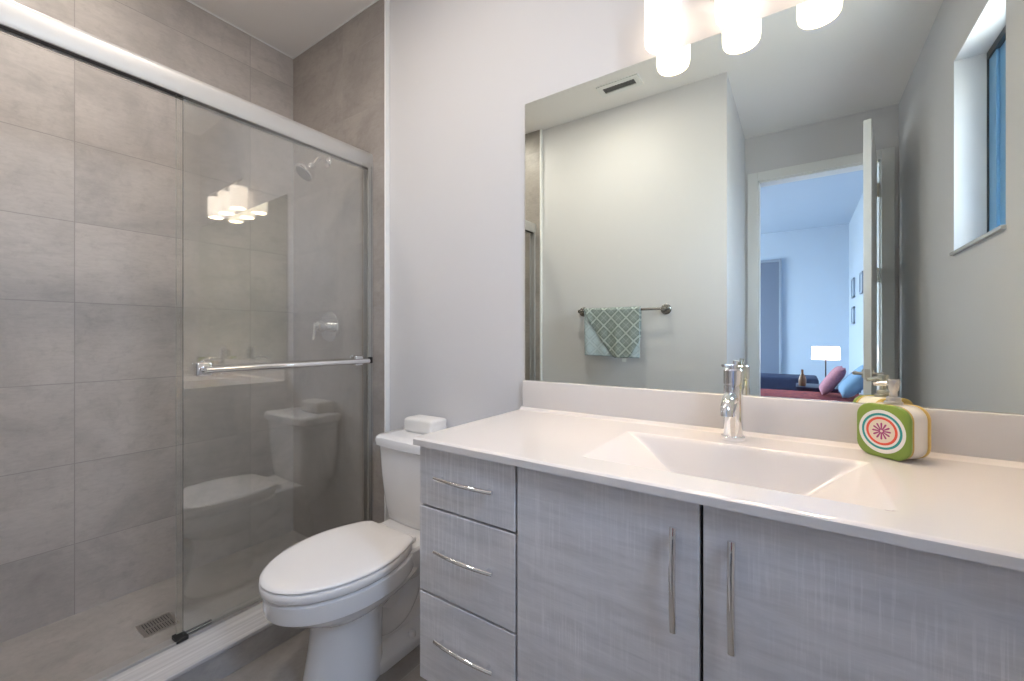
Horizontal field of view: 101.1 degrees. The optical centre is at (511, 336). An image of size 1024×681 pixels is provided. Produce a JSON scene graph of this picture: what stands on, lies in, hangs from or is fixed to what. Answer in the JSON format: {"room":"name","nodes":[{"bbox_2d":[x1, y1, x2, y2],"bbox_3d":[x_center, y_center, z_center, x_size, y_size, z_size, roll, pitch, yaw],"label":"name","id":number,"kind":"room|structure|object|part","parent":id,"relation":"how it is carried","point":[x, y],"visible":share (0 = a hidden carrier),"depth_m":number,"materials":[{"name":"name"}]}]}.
{"room":"bathroom","nodes":[
{"label":"bathroom","id":0,"kind":"room"},
{"bbox_2d":[0,0,292,642],"bbox_3d":[-1.729,-0.220,1.851,0.100,2.780,1.740,0,0,34],"label":"wall","id":1,"kind":"structure","parent":0,"point":[88,153],"depth_m":1.85,"materials":[{"name":"tile"}]},
{"bbox_2d":[186,0,378,58],"bbox_3d":[-1.355,-1.607,1.596,0.805,0.006,1.498,0,0,34],"label":"trim","id":2,"kind":"structure","parent":1,"relation":"attached to","point":[375,1],"depth_m":2.19,"materials":[{"name":"white ceramic"}]},
{"bbox_2d":[0,531,307,680],"bbox_3d":[-1.381,1.183,1.615,0.740,0.115,1.540,0,0,34],"label":"floor","id":3,"kind":"structure","parent":0,"point":[80,646],"depth_m":1.67,"materials":[{"name":"tile"}]},
{"bbox_2d":[136,612,179,637],"bbox_3d":[-1.380,1.123,1.642,0.108,0.005,0.108,0,0,34],"label":"shower drain","id":4,"kind":"object","parent":3,"relation":"on","point":[151,627],"visible":0.99,"depth_m":1.64,"materials":[{"name":"silver metal"}]},
{"bbox_2d":[189,0,374,56],"bbox_3d":[-0.711,-1.660,0.507,3.295,0.100,2.820,0,0,34],"label":"ceiling","id":5,"kind":"structure","parent":0,"point":[289,26],"depth_m":2.12,"materials":[{"name":"paint"}]},
{"bbox_2d":[219,629,426,680],"bbox_3d":[-0.449,1.170,0.269,2.195,0.100,2.720,0,0,34],"label":"floor","id":6,"kind":"structure","parent":0,"point":[286,661],"depth_m":1.43,"materials":[{"name":"tile"}]},
{"bbox_2d":[259,428,423,680],"bbox_3d":[-0.487,0.760,1.482,0.402,0.721,0.735,0,0,34],"label":"toilet","id":7,"kind":"object","parent":6,"relation":"on","point":[355,587],"visible":0.8,"depth_m":1.34,"materials":[{"name":"white ceramic"}]},
{"bbox_3d":[-0.571,0.728,1.359,0.368,0.027,0.437,0,0,34],"label":"seat","id":8,"kind":"part","parent":7,"relation":"part of","materials":[{"name":"white plastic"}]},
{"bbox_3d":[-0.569,0.705,1.363,0.365,0.015,0.444,0,0,34],"label":"seat lid","id":9,"kind":"part","parent":7,"relation":"part of","materials":[{"name":"white plastic"}]},
{"bbox_3d":[-0.346,0.421,1.691,0.402,0.044,0.231,0,0,34],"label":"tank lid","id":10,"kind":"part","parent":7,"relation":"part of","materials":[{"name":"white ceramic"}]},
{"bbox_3d":[-0.345,0.592,1.692,0.378,0.298,0.207,0,0,34],"label":"tank","id":11,"kind":"part","parent":7,"relation":"part of","materials":[{"name":"white ceramic"}]},
{"bbox_2d":[404,415,446,433],"bbox_3d":[-0.364,0.369,1.770,0.162,0.060,0.096,0,0,34],"label":"pack","id":12,"kind":"object","parent":7,"relation":"on","point":[421,424],"visible":0.94,"depth_m":1.73,"materials":[{"name":"white paper"}]},
{"bbox_2d":[293,0,1011,537],"bbox_3d":[0.089,-0.220,1.595,3.195,2.780,0.122,0,0,34],"label":"wall","id":13,"kind":"structure","parent":0,"point":[464,74],"depth_m":1.87,"materials":[{"name":"white paint"}]},
{"bbox_2d":[0,0,372,680],"bbox_3d":[-1.111,0.066,1.430,0.056,1.908,1.498,0,0,34],"label":"shower door frame","id":14,"kind":"object","parent":13,"relation":"attached to","point":[20,21],"visible":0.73,"depth_m":1.45,"materials":[{"name":"silver metal"}]},
{"bbox_2d":[105,603,305,680],"bbox_3d":[-1.046,1.095,1.386,0.179,0.150,1.498,0,0,34],"label":"shower curb","id":15,"kind":"object","parent":13,"relation":"attached to","point":[215,653],"depth_m":1.40,"materials":[{"name":"tile"}]},
{"bbox_2d":[176,94,258,634],"bbox_3d":[-0.913,0.086,1.728,0.008,1.832,0.758,0,0,35],"label":"sliding glass panel","id":16,"kind":"object","parent":13,"relation":"attached to","point":[176,94],"visible":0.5,"depth_m":1.42,"materials":[{"name":"clear glass"}]},
{"bbox_2d":[187,166,371,633],"bbox_3d":[-0.865,0.089,1.706,0.080,1.838,0.748,0,0,35],"label":"sliding glass panel","id":17,"kind":"object","parent":13,"relation":"attached to","point":[201,368],"visible":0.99,"depth_m":1.65,"materials":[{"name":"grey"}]},
{"bbox_2d":[295,156,331,181],"bbox_3d":[-1.019,-0.871,2.163,0.101,0.167,0.182,0,0,34],"label":"shower","id":18,"kind":"object","parent":13,"relation":"attached to","point":[304,171],"visible":0.99,"depth_m":2.13,"materials":[{"name":"silver metal"}]},
{"bbox_3d":[-1.002,-0.901,2.195,0.022,0.080,0.116,0,0,24],"label":"arm","id":19,"kind":"part","parent":18,"relation":"part of","materials":[{"name":"silver metal"}]},
{"bbox_2d":[312,311,338,341],"bbox_3d":[-0.993,-0.050,2.196,0.162,0.162,0.098,0,0,34],"label":"shower valve","id":20,"kind":"object","parent":13,"relation":"attached to","point":[328,326],"visible":1,"depth_m":2.20,"materials":[{"name":"silver metal"}]},
{"bbox_3d":[-1.015,-0.025,2.164,0.014,0.087,0.020,0,0,34],"label":"lever","id":21,"kind":"part","parent":20,"relation":"part of","materials":[{"name":"silver metal"}]},
{"bbox_3d":[-0.993,-0.050,2.196,0.060,0.060,0.082,0,0,34],"label":"valve stem","id":22,"kind":"part","parent":20,"relation":"part of","materials":[{"name":"silver metal"}]},
{"bbox_2d":[384,0,389,520],"bbox_3d":[-0.592,-0.245,1.994,0.010,2.730,0.025,0,0,34],"label":"trim","id":23,"kind":"structure","parent":13,"relation":"attached to","point":[386,2],"depth_m":1.99,"materials":[{"name":"white paint"}]},
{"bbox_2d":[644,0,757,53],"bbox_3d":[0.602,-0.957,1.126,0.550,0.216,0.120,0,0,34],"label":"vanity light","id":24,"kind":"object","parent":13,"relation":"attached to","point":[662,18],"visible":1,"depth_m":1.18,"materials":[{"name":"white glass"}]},
{"bbox_3d":[0.437,-0.921,1.226,0.100,0.144,0.100,0,0,34],"label":"lamp shade","id":25,"kind":"part","parent":24,"relation":"part of","materials":[{"name":"white glass"}]},
{"bbox_3d":[0.595,-0.921,1.119,0.100,0.144,0.100,0,0,34],"label":"lamp shade","id":26,"kind":"part","parent":24,"relation":"part of","materials":[{"name":"white glass"}]},
{"bbox_2d":[420,446,1023,680],"bbox_3d":[0.474,0.603,0.949,1.406,0.626,0.555,0,0,34],"label":"vanity cabinet","id":27,"kind":"object","parent":13,"relation":"attached to","point":[526,574],"visible":0.98,"depth_m":0.77,"materials":[{"name":"grey laminate"}]},
{"bbox_3d":[-0.123,0.786,1.035,0.188,0.011,0.026,0,0,34],"label":"handle","id":28,"kind":"part","parent":27,"relation":"part of","materials":[{"name":"silver metal"}]},
{"bbox_3d":[-0.123,0.556,1.035,0.188,0.011,0.026,0,0,34],"label":"handle","id":29,"kind":"part","parent":27,"relation":"part of","materials":[{"name":"silver metal"}]},
{"bbox_3d":[-0.123,0.366,1.035,0.188,0.011,0.026,0,0,34],"label":"handle","id":30,"kind":"part","parent":27,"relation":"part of","materials":[{"name":"silver metal"}]},
{"bbox_3d":[-0.116,0.800,1.057,0.309,0.232,0.018,0,0,34],"label":"drawer","id":31,"kind":"part","parent":27,"relation":"part of","materials":[{"name":"grey laminate"}]},
{"bbox_3d":[-0.116,0.566,1.057,0.309,0.224,0.018,0,0,34],"label":"drawer","id":32,"kind":"part","parent":27,"relation":"part of","materials":[{"name":"grey laminate"}]},
{"bbox_3d":[-0.116,0.369,1.057,0.309,0.158,0.018,0,0,34],"label":"drawer","id":33,"kind":"part","parent":27,"relation":"part of","materials":[{"name":"grey laminate"}]},
{"bbox_3d":[0.176,0.603,0.858,0.385,0.626,0.018,0,0,34],"label":"door","id":34,"kind":"part","parent":27,"relation":"part of","materials":[{"name":"grey laminate"}]},
{"bbox_3d":[0.288,0.435,0.755,0.014,0.188,0.026,0,0,34],"label":"handle","id":35,"kind":"part","parent":27,"relation":"part of","materials":[{"name":"silver metal"}]},
{"bbox_2d":[413,380,1023,571],"bbox_3d":[0.479,0.269,0.949,1.421,0.211,0.550,0,0,34],"label":"countertop","id":36,"kind":"structure","parent":27,"relation":"on","point":[802,462],"depth_m":0.93,"materials":[{"name":"white stone"}]},
{"bbox_2d":[720,361,745,441],"bbox_3d":[0.549,0.167,1.059,0.058,0.204,0.168,0,0,34],"label":"faucet","id":37,"kind":"object","parent":36,"relation":"on","point":[731,407],"visible":1,"depth_m":1.08,"materials":[{"name":"silver metal"}]},
{"bbox_3d":[0.538,0.165,1.043,0.029,0.053,0.132,0,0,34],"label":"spout","id":38,"kind":"part","parent":37,"relation":"part of","materials":[{"name":"silver metal"}]},
{"bbox_3d":[0.568,0.075,1.100,0.055,0.021,0.018,0,0,-21],"label":"lever","id":39,"kind":"part","parent":37,"relation":"part of","materials":[{"name":"silver metal"}]},
{"bbox_2d":[857,379,930,460],"bbox_3d":[0.849,0.181,0.941,0.069,0.173,0.106,0,0,-17],"label":"soap dispenser","id":40,"kind":"object","parent":36,"relation":"on","point":[892,429],"visible":1,"depth_m":0.92,"materials":[{"name":"green ceramic"}]},
{"bbox_3d":[0.821,0.209,0.932,0.010,0.117,0.106,0,0,-17],"label":"panel","id":41,"kind":"part","parent":40,"relation":"part of","materials":[{"name":"green ceramic"}]},
{"bbox_3d":[0.877,0.209,0.949,0.011,0.117,0.106,0,0,-17],"label":"panel","id":42,"kind":"part","parent":40,"relation":"part of","materials":[{"name":"white ceramic"}]},
{"bbox_3d":[0.366,0.435,0.703,0.014,0.188,0.026,0,0,34],"label":"handle","id":43,"kind":"part","parent":27,"relation":"part of","materials":[{"name":"silver metal"}]},
{"bbox_3d":[0.500,0.603,0.639,0.385,0.626,0.018,0,0,34],"label":"door","id":44,"kind":"part","parent":27,"relation":"part of","materials":[{"name":"grey laminate"}]},
{"bbox_2d":[523,380,1023,461],"bbox_3d":[0.630,0.217,1.167,1.417,0.108,0.020,0,0,34],"label":"backsplash","id":45,"kind":"structure","parent":13,"relation":"attached to","point":[990,435],"depth_m":1.11,"materials":[{"name":"white stone"}]},
{"bbox_2d":[525,0,1023,413],"bbox_3d":[0.635,-0.350,1.173,1.413,1.024,0.006,0,0,34],"label":"wall mirror","id":46,"kind":"object","parent":13,"relation":"attached to","point":[824,199],"visible":0.89,"depth_m":1.09,"materials":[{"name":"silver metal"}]}
]}

